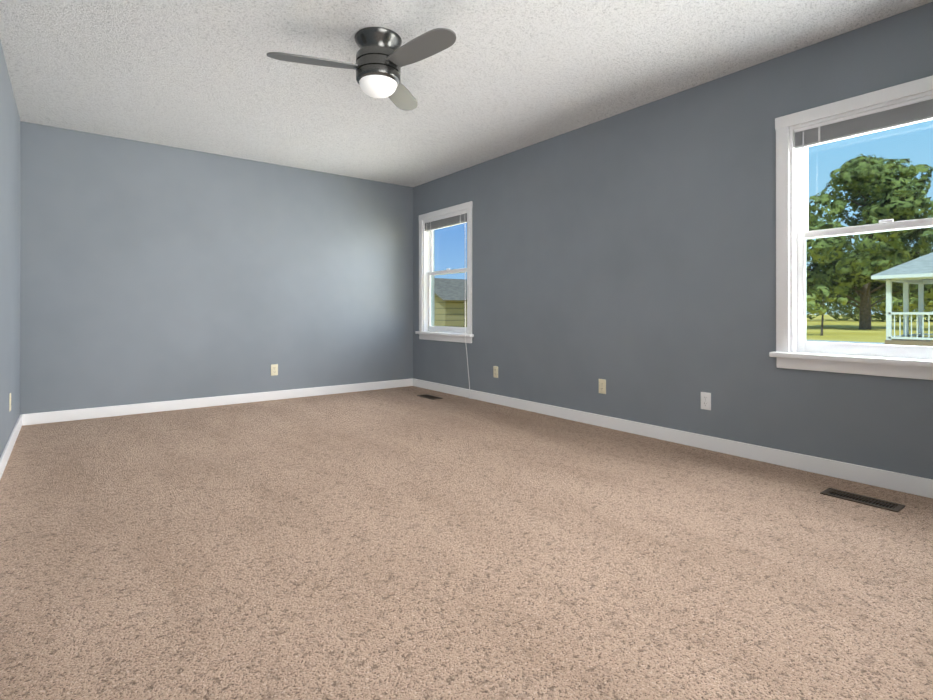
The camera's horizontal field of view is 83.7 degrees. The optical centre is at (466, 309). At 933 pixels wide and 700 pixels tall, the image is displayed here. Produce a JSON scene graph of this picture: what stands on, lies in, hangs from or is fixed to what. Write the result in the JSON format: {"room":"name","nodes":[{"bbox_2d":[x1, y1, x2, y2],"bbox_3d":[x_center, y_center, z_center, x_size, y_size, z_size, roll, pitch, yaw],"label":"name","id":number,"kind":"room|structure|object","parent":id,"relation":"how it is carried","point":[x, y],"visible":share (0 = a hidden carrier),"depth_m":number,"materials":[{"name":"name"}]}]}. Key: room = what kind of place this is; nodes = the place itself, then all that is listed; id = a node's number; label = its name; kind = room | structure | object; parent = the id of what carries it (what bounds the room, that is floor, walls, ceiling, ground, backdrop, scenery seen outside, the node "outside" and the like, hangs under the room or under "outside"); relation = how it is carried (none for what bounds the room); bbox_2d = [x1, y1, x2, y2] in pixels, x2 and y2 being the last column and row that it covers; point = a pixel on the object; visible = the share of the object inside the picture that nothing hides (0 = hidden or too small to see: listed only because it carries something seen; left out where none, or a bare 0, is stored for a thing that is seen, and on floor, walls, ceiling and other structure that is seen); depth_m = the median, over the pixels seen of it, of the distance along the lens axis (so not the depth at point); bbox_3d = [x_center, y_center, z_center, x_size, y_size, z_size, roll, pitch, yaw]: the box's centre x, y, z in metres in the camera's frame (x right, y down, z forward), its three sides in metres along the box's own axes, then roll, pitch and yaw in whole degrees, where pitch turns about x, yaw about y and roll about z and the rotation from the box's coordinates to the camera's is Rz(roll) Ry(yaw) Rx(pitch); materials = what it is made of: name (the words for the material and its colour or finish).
{"room":"empty bedroom","nodes":[
{"label":"empty bedroom","id":0,"kind":"room"},
{"bbox_2d":[0,40,20,456],"bbox_3d":[-1.694,-0.298,1.594,0.150,2.440,6.680,0,0,-37],"label":"wall","id":1,"kind":"structure","parent":0,"point":[10,121],"depth_m":3.39,"materials":[{"name":"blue paint"}]},
{"bbox_2d":[9,393,10,410],"bbox_3d":[-2.999,0.606,3.426,0.008,0.115,0.070,0,0,-37],"label":"electrical outlet","id":2,"kind":"object","parent":1,"relation":"attached to","point":[10,402],"visible":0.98,"depth_m":3.41,"materials":[{"name":"beige plastic"}]},
{"bbox_2d":[0,414,23,479],"bbox_3d":[-1.627,0.876,1.642,0.018,0.092,6.380,0,0,-37],"label":"baseboard","id":3,"kind":"structure","parent":1,"relation":"attached to","point":[4,458],"depth_m":3.32,"materials":[{"name":"white paint"}]},
{"bbox_2d":[20,121,412,413],"bbox_3d":[-2.160,-0.290,5.349,3.676,2.440,0.150,0,0,-37],"label":"wall","id":4,"kind":"structure","parent":0,"point":[150,272],"depth_m":4.94,"materials":[{"name":"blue paint"}]},
{"bbox_2d":[24,378,411,425],"bbox_3d":[-2.105,0.884,5.285,3.630,0.092,0.014,0,0,-37],"label":"baseboard","id":5,"kind":"structure","parent":4,"relation":"attached to","point":[119,410],"depth_m":4.94,"materials":[{"name":"white paint"}]},
{"bbox_2d":[271,364,277,375],"bbox_3d":[-1.984,0.620,5.383,0.070,0.115,0.008,0,0,-37],"label":"electrical outlet","id":6,"kind":"object","parent":4,"relation":"attached to","point":[274,369],"visible":1,"depth_m":5.38,"materials":[{"name":"beige plastic"}]},
{"bbox_2d":[0,386,932,699],"bbox_3d":[-0.175,0.984,2.754,3.976,0.120,6.680,0,0,-37],"label":"floor","id":7,"kind":"structure","parent":0,"point":[408,542],"depth_m":1.89,"materials":[{"name":"carpet"}]},
{"bbox_2d":[417,394,442,399],"bbox_3d":[-0.392,0.926,5.548,0.125,0.008,0.310,0,0,-37],"label":"floor air vent","id":8,"kind":"object","parent":7,"relation":"on","point":[429,396],"visible":1,"depth_m":5.51,"materials":[{"name":"brown metal"}]},
{"bbox_2d":[820,488,904,511],"bbox_3d":[1.919,0.920,2.531,0.125,0.008,0.310,0,0,-37],"label":"floor air vent","id":9,"kind":"object","parent":7,"relation":"on","point":[869,501],"visible":1,"depth_m":2.52,"materials":[{"name":"brown metal"}]},
{"bbox_2d":[0,0,932,186],"bbox_3d":[-0.175,-1.606,2.760,3.976,0.180,6.680,0,0,-37],"label":"ceiling","id":10,"kind":"structure","parent":0,"point":[497,78],"depth_m":3.25,"materials":[{"name":"white paint"}]},
{"bbox_2d":[267,27,455,110],"bbox_3d":[-0.475,-1.356,2.814,1.011,0.320,0.970,0,0,-37],"label":"ceiling fan","id":11,"kind":"object","parent":10,"relation":"hanging from","point":[383,57],"visible":1,"depth_m":2.81,"materials":[{"name":"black metal"}]},
{"bbox_2d":[413,2,932,478],"bbox_3d":[1.343,-0.293,3.920,0.150,2.440,6.680,0,0,-37],"label":"wall","id":12,"kind":"structure","parent":0,"point":[629,256],"depth_m":3.65,"materials":[{"name":"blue paint"}]},
{"bbox_2d":[415,201,473,398],"bbox_3d":[-0.201,-0.103,5.908,0.245,2.070,1.074,0,0,-37],"label":"window","id":13,"kind":"structure","parent":12,"relation":"in","point":[445,274],"depth_m":5.95,"materials":[{"name":"white paint"}]},
{"bbox_2d":[493,366,497,377],"bbox_3d":[0.290,0.615,5.164,0.008,0.115,0.070,0,0,-37],"label":"electrical outlet","id":14,"kind":"object","parent":12,"relation":"attached to","point":[495,371],"visible":1,"depth_m":5.16,"materials":[{"name":"beige plastic"}]},
{"bbox_2d":[599,379,605,393],"bbox_3d":[1.077,0.607,4.136,0.008,0.115,0.070,0,0,-37],"label":"electrical outlet","id":15,"kind":"object","parent":12,"relation":"attached to","point":[602,386],"visible":1,"depth_m":4.13,"materials":[{"name":"beige plastic"}]},
{"bbox_2d":[412,378,932,498],"bbox_3d":[1.278,0.881,3.867,0.016,0.092,6.380,0,0,-37],"label":"baseboard","id":16,"kind":"structure","parent":12,"relation":"attached to","point":[909,484],"depth_m":3.35,"materials":[{"name":"white paint"}]},
{"bbox_2d":[701,392,710,409],"bbox_3d":[1.591,0.606,3.465,0.008,0.115,0.070,0,0,-37],"label":"electrical outlet","id":17,"kind":"object","parent":12,"relation":"attached to","point":[705,400],"visible":1,"depth_m":3.46,"materials":[{"name":"white plastic"}]},
{"bbox_2d":[769,75,932,379],"bbox_3d":[2.221,-0.401,2.753,0.235,1.490,1.070,0,0,-37],"label":"window","id":18,"kind":"structure","parent":12,"relation":"in","point":[854,235],"depth_m":2.85,"materials":[{"name":"white paint"}]}
]}

